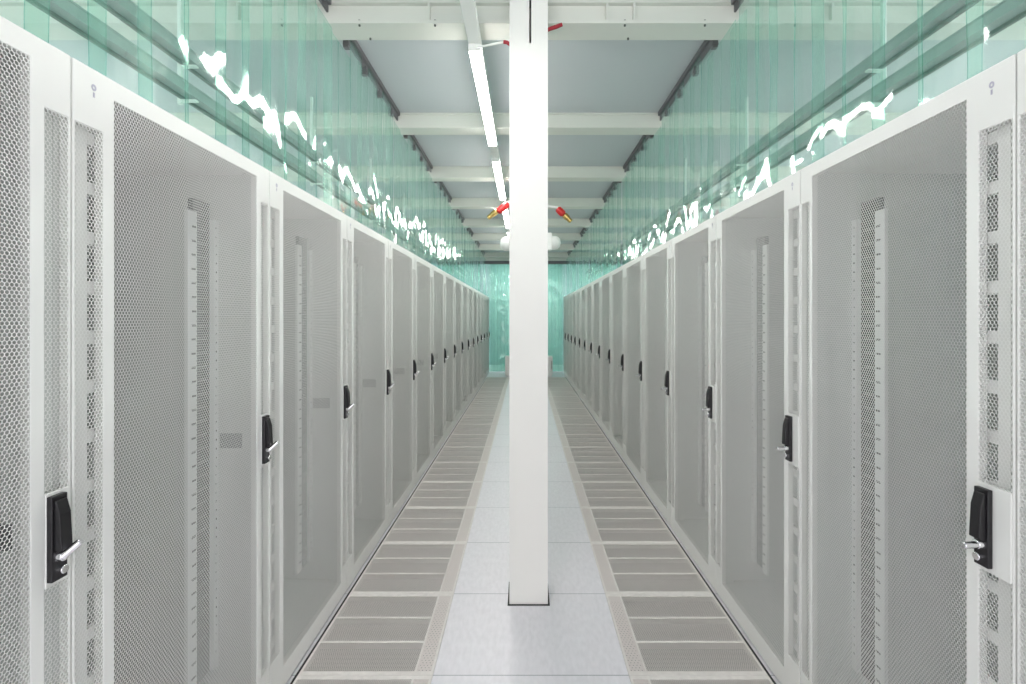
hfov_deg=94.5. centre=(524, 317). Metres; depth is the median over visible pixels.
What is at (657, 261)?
tall cabinet
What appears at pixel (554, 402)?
floor vent
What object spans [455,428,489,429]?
floor vent
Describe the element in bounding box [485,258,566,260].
trim
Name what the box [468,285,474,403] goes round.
tall cabinet
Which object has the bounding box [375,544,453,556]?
floor vent
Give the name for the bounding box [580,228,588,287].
curtain
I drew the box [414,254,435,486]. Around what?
tall cabinet
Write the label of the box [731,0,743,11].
curtain
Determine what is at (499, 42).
power cable
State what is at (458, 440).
floor vent
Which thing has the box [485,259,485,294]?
curtain
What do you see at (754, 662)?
floor vent
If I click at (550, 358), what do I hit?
base cabinet
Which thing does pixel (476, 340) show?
tall cabinet
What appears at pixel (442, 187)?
curtain
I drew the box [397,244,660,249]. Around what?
ceiling beam
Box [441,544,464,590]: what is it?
floor vent
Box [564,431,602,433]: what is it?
floor vent
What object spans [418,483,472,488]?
floor vent
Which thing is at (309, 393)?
tall cabinet
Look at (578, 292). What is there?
tall cabinet
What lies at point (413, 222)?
ceiling beam
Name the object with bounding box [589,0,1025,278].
cable tray
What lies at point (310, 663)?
floor vent
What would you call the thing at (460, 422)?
floor vent
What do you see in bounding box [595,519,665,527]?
floor vent
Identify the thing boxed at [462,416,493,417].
floor vent
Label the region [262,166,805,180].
ceiling beam
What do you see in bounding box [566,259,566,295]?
curtain
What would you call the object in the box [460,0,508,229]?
track
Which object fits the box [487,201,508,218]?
discharge nozzle
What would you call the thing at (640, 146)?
curtain
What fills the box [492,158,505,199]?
tube light
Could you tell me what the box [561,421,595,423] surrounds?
floor vent
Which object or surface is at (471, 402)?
floor vent
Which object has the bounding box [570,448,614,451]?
floor vent
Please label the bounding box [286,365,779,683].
floor
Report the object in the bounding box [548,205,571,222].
discharge nozzle
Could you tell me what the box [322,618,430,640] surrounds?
floor vent
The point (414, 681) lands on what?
floor vent
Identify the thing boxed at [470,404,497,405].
floor vent
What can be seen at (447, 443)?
floor vent
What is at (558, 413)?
floor vent
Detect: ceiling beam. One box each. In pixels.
[0,0,1025,39]
[170,113,903,134]
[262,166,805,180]
[318,198,746,208]
[352,218,709,227]
[378,233,681,240]
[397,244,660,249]
[411,252,645,257]
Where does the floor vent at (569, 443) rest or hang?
in the floor grating
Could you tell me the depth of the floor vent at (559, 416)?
7.33 m
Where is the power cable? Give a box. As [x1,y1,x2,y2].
[475,40,508,47]
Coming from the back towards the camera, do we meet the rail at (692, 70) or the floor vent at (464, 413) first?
the floor vent at (464, 413)
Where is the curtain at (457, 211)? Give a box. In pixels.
[452,209,464,282]
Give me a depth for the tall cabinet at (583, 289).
8.71 m
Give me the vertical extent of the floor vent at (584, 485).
0.002 m
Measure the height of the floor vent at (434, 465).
0.002 m
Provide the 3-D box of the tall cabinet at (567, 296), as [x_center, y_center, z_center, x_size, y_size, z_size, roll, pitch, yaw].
[1.528,0.479,11.821,1.059,2.101,0.796,0,0,0]
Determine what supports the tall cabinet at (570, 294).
on the floor at (573, 639)
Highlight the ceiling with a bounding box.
[43,0,1025,263]
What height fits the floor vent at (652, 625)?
0.002 m
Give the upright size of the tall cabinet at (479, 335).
2.101 m
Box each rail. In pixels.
[343,40,399,120]
[658,40,718,120]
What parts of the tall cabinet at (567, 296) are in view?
perforated panel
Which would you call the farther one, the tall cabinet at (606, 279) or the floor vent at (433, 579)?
the tall cabinet at (606, 279)
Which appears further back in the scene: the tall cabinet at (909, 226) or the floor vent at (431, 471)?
the floor vent at (431, 471)
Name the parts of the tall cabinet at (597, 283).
perforated panel, perforated panel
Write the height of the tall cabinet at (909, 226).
2.101 m
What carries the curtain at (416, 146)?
hanging from the ceiling
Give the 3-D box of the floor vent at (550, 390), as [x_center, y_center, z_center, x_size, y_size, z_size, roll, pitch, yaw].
[0.780,1.533,9.944,0.502,0.002,0.183,0,0,0]
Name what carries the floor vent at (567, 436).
in the floor grating
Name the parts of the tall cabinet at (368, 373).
perforated panel, mounting rail, panel, panel, panel, perforated panel, post, perforated panel, handle plate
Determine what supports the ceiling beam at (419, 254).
attached to the ceiling
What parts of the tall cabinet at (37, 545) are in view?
panel, perforated panel, panel, post, perforated panel, handle plate, handle lever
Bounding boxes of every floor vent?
[295,680,411,683]
[303,643,422,670]
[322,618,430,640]
[337,597,436,616]
[354,574,444,590]
[365,559,448,572]
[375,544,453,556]
[385,529,458,540]
[393,519,461,527]
[400,509,464,517]
[408,498,467,505]
[413,490,470,496]
[413,680,428,683]
[417,596,450,670]
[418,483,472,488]
[423,475,475,480]
[427,469,477,473]
[431,463,478,467]
[435,457,480,461]
[439,452,482,455]
[441,448,483,451]
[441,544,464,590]
[446,442,485,445]
[448,439,486,441]
[450,435,487,437]
[453,431,488,433]
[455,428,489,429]
[457,425,490,426]
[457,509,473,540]
[459,421,492,423]
[461,419,492,420]
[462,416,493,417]
[464,413,494,414]
[466,411,495,412]
[467,409,495,410]
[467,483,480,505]
[469,406,496,407]
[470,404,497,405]
[471,402,498,403]
[473,400,498,401]
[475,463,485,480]
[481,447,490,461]
[486,435,493,445]
[489,425,495,433]
[493,416,498,423]
[550,390,573,391]
[554,400,580,401]
[554,402,582,403]
[554,416,560,423]
[555,404,583,405]
[556,406,584,407]
[557,409,586,410]
[557,411,588,412]
[557,425,563,433]
[558,413,589,414]
[559,416,591,417]
[560,419,593,420]
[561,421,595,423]
[562,425,597,426]
[563,428,599,429]
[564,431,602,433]
[566,435,604,437]
[567,439,606,441]
[568,442,609,445]
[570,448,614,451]
[572,452,616,455]
[573,457,621,461]
[576,463,625,467]
[577,469,629,473]
[579,475,633,480]
[582,483,639,488]
[585,490,643,496]
[587,498,650,505]
[591,509,658,517]
[593,544,617,590]
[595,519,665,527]
[598,529,674,540]
[604,544,685,556]
[608,559,694,572]
[608,596,644,670]
[614,574,707,590]
[622,597,725,616]
[629,618,741,640]
[633,680,648,683]
[638,643,761,670]
[650,680,770,683]
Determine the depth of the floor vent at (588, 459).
5.13 m
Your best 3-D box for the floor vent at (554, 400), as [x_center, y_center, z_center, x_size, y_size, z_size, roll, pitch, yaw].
[0.780,1.533,8.745,0.502,0.002,0.183,0,0,0]
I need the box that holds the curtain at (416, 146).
[403,135,432,201]
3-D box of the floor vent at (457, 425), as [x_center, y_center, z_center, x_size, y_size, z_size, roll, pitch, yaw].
[-0.721,1.533,6.718,0.484,0.002,0.178,0,0,0]
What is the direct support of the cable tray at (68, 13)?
hanging from the ceiling
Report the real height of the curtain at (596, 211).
1.176 m
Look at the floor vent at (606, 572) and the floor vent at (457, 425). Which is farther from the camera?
the floor vent at (457, 425)
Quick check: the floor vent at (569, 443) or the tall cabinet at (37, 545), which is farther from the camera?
the floor vent at (569, 443)
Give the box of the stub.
[548,22,562,31]
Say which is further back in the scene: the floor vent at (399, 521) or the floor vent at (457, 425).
the floor vent at (457, 425)
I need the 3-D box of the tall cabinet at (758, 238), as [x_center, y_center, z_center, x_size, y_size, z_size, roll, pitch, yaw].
[1.528,0.479,2.221,1.059,2.101,0.796,0,0,0]
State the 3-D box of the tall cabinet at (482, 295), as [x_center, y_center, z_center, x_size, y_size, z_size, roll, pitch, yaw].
[-1.463,0.479,11.035,1.053,2.101,0.796,0,0,0]
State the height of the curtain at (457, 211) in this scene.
1.176 m
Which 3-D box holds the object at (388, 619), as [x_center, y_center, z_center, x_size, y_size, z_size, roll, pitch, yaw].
[-0.684,1.545,6.830,0.577,0.030,10.798,0,0,0]
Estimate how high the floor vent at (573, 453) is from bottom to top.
0.002 m
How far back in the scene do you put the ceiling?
3.67 m
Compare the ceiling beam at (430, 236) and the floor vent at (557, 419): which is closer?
the floor vent at (557, 419)
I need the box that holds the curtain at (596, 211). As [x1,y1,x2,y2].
[589,209,601,281]
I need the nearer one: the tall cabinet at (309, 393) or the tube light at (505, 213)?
the tall cabinet at (309, 393)
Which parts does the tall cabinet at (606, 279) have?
post, perforated panel, panel, perforated panel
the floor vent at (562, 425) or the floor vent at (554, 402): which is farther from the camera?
the floor vent at (554, 402)
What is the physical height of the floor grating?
0.030 m
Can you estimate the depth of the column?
2.53 m
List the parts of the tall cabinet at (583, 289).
post, perforated panel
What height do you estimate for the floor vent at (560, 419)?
0.002 m
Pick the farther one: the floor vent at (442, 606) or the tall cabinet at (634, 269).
the tall cabinet at (634, 269)
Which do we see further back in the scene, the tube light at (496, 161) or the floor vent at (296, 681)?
the tube light at (496, 161)
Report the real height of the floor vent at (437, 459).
0.002 m
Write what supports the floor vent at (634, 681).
in the floor grating
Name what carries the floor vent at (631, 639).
in the floor grating
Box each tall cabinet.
[0,16,83,683]
[71,58,278,683]
[269,171,353,683]
[347,216,394,588]
[388,239,418,526]
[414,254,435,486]
[432,265,447,458]
[445,272,457,439]
[454,277,464,425]
[462,282,470,413]
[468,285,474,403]
[473,288,478,396]
[477,291,482,390]
[481,293,484,384]
[484,295,488,379]
[487,296,490,374]
[563,296,565,375]
[566,295,568,379]
[569,293,571,384]
[572,291,575,389]
[576,288,580,396]
[581,285,585,404]
[586,282,592,414]
[593,277,600,425]
[601,272,610,439]
[611,264,624,459]
[625,254,643,487]
[644,239,671,526]
[672,215,715,590]
[716,170,800,683]
[801,54,1016,683]
[1017,48,1025,683]
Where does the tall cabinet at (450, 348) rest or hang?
on the floor at (573, 639)
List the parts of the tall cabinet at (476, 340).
perforated panel, post, door, perforated panel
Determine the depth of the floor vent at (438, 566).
2.92 m
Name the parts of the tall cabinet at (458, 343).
perforated panel, panel, perforated panel, post, perforated panel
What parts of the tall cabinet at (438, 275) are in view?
perforated panel, panel, perforated panel, post, perforated panel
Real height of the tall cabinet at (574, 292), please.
2.101 m
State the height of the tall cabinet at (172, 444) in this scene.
2.101 m
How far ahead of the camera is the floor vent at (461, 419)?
7.15 m
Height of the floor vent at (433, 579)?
0.002 m
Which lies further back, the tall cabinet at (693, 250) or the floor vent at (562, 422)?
the floor vent at (562, 422)
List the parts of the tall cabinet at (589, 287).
post, perforated panel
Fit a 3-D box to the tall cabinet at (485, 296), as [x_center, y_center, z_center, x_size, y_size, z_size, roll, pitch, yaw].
[-1.463,0.479,11.835,1.053,2.101,0.796,0,0,0]
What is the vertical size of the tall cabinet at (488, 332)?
2.101 m
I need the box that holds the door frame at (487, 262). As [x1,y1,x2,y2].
[486,261,567,371]
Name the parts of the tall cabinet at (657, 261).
perforated panel, post, perforated panel, panel, panel, mounting rail, perforated panel, handle plate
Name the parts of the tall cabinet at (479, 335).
perforated panel, post, door, perforated panel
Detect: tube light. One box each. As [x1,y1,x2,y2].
[468,43,496,145]
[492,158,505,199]
[503,209,508,227]
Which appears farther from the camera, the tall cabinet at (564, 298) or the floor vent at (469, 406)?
the tall cabinet at (564, 298)
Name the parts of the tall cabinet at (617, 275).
perforated panel, post, panel, perforated panel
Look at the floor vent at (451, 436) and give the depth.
6.14 m
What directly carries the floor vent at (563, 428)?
in the floor grating
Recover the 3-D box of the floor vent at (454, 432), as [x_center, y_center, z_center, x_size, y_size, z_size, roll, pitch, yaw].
[-0.721,1.533,6.345,0.484,0.002,0.183,0,0,0]
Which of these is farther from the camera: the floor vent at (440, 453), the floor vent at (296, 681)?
the floor vent at (440, 453)
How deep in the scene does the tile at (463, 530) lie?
3.51 m
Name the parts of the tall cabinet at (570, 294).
post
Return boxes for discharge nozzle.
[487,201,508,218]
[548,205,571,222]
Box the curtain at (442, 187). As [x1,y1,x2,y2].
[434,181,451,275]
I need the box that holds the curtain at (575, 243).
[573,241,579,291]
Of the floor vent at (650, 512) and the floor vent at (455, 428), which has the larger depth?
the floor vent at (455, 428)
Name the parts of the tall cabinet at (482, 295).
post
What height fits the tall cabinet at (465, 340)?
2.101 m
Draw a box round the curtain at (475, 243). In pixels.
[473,241,479,291]
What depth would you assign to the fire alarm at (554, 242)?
5.45 m
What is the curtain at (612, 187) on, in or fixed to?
hanging from the ceiling
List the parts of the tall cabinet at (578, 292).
post, perforated panel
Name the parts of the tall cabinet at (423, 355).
perforated panel, panel, perforated panel, post, perforated panel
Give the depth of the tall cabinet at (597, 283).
7.01 m
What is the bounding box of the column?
[508,0,549,605]
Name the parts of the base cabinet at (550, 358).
door, door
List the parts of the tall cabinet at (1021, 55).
perforated panel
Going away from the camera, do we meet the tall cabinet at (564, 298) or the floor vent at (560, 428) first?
the floor vent at (560, 428)
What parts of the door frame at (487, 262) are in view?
hanger rail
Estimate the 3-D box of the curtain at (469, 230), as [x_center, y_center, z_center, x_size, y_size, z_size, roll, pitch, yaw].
[-1.089,-1.171,9.261,0.044,1.176,1.433,0,0,0]
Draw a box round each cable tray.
[25,0,465,278]
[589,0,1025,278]
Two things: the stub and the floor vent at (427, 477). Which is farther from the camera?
the floor vent at (427, 477)
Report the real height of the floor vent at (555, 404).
0.002 m
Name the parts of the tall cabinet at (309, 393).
perforated panel, panel, panel, mounting rail, panel, perforated panel, post, perforated panel, handle plate, handle lever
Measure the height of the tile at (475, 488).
0.002 m
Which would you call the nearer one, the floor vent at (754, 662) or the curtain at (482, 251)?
the floor vent at (754, 662)
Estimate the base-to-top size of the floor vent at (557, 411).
0.002 m
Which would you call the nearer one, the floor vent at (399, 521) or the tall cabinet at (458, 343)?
the floor vent at (399, 521)
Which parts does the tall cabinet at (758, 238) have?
perforated panel, post, perforated panel, mounting rail, panel, panel, panel, handle lever, perforated panel, handle plate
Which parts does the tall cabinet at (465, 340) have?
perforated panel, post, door, perforated panel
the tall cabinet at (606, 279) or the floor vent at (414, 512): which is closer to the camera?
the floor vent at (414, 512)
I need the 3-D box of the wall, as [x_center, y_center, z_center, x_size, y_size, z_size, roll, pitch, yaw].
[0.000,-0.105,15.550,10.200,3.510,0.100,0,0,0]
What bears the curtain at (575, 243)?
hanging from the ceiling
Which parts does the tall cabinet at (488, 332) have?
perforated panel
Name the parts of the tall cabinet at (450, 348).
perforated panel, panel, door, perforated panel, post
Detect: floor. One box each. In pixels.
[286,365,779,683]
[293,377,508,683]
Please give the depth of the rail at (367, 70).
3.34 m
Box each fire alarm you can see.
[500,236,508,250]
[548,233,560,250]
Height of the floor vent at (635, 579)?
0.002 m
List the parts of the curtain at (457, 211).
hanger rail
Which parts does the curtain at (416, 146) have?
hanger rail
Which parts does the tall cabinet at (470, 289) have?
perforated panel, post, perforated panel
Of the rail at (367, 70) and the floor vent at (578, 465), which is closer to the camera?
the rail at (367, 70)
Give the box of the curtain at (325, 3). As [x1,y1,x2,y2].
[319,0,330,11]
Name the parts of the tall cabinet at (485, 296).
post, perforated panel, door, perforated panel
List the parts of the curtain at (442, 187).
hanger rail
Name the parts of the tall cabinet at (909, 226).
perforated panel, post, mounting rail, perforated panel, panel, handle lever, handle plate, perforated panel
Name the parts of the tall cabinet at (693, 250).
perforated panel, post, perforated panel, panel, panel, panel, mounting rail, perforated panel, handle plate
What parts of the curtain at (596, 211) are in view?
hanger rail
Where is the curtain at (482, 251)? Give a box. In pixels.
[481,250,484,294]
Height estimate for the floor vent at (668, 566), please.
0.002 m
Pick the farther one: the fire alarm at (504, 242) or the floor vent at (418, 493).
the fire alarm at (504, 242)
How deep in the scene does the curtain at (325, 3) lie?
2.58 m
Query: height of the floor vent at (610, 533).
0.002 m
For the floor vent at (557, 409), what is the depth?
7.89 m
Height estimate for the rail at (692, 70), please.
1.176 m
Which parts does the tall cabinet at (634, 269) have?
perforated panel, post, panel, panel, perforated panel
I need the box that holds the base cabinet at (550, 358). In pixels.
[505,356,552,376]
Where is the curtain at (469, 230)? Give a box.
[464,228,472,287]
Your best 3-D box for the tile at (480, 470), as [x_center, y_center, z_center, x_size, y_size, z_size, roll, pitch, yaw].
[-0.439,1.532,4.730,0.065,0.002,0.554,0,0,0]
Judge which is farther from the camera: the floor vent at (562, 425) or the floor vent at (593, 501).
the floor vent at (562, 425)
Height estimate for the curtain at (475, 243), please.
1.176 m
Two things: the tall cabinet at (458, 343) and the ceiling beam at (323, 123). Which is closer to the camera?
the ceiling beam at (323, 123)
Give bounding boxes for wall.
[432,264,623,364]
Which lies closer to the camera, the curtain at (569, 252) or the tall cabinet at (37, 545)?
the tall cabinet at (37, 545)
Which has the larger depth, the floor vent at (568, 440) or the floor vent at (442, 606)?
the floor vent at (568, 440)
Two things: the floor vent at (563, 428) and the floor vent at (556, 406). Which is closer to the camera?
the floor vent at (563, 428)
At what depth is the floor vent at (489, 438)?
5.95 m
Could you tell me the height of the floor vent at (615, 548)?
0.002 m
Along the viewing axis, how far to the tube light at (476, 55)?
3.15 m
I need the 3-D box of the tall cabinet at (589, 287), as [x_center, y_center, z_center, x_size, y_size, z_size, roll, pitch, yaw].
[1.528,0.479,7.821,1.059,2.101,0.796,0,0,0]
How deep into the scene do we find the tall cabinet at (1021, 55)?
1.01 m
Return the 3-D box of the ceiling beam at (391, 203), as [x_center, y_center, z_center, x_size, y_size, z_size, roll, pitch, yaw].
[0.000,-1.695,7.020,9.980,0.130,0.160,0,0,0]
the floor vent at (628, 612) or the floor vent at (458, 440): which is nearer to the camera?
the floor vent at (628, 612)
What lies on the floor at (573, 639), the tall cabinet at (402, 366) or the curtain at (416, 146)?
the tall cabinet at (402, 366)
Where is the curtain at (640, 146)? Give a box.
[623,135,653,171]
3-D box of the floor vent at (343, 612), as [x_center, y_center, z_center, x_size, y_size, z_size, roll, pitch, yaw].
[-0.721,1.533,2.518,0.484,0.002,0.178,0,0,0]
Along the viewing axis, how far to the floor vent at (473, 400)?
8.76 m
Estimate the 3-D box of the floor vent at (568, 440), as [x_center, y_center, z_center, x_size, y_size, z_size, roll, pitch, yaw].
[0.780,1.533,5.933,0.502,0.002,0.169,0,0,0]
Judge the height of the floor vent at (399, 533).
0.002 m
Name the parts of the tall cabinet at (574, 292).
post, perforated panel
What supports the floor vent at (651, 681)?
in the floor grating
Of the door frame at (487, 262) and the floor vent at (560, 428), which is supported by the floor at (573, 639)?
the door frame at (487, 262)
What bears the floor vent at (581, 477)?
in the floor grating
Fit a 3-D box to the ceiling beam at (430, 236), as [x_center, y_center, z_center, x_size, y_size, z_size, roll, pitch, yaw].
[0.000,-1.695,9.900,9.980,0.130,0.160,0,0,0]
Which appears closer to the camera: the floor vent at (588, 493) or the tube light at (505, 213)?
the floor vent at (588, 493)
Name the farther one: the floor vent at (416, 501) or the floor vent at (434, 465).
the floor vent at (434, 465)
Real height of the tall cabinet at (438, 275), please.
2.101 m
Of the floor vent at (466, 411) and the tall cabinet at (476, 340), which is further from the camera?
the tall cabinet at (476, 340)
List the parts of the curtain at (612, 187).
hanger rail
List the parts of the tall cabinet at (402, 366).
perforated panel, panel, panel, perforated panel, post, perforated panel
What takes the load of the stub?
attached to the column
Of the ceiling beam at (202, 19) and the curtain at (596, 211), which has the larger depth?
the curtain at (596, 211)
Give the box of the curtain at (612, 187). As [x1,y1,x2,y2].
[603,181,621,274]
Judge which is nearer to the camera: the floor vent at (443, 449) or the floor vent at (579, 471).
the floor vent at (579, 471)
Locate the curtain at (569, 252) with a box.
[567,250,572,294]
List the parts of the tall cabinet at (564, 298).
post, perforated panel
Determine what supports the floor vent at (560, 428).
in the floor grating
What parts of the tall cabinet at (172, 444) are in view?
perforated panel, panel, panel, perforated panel, mounting rail, post, perforated panel, handle plate, handle lever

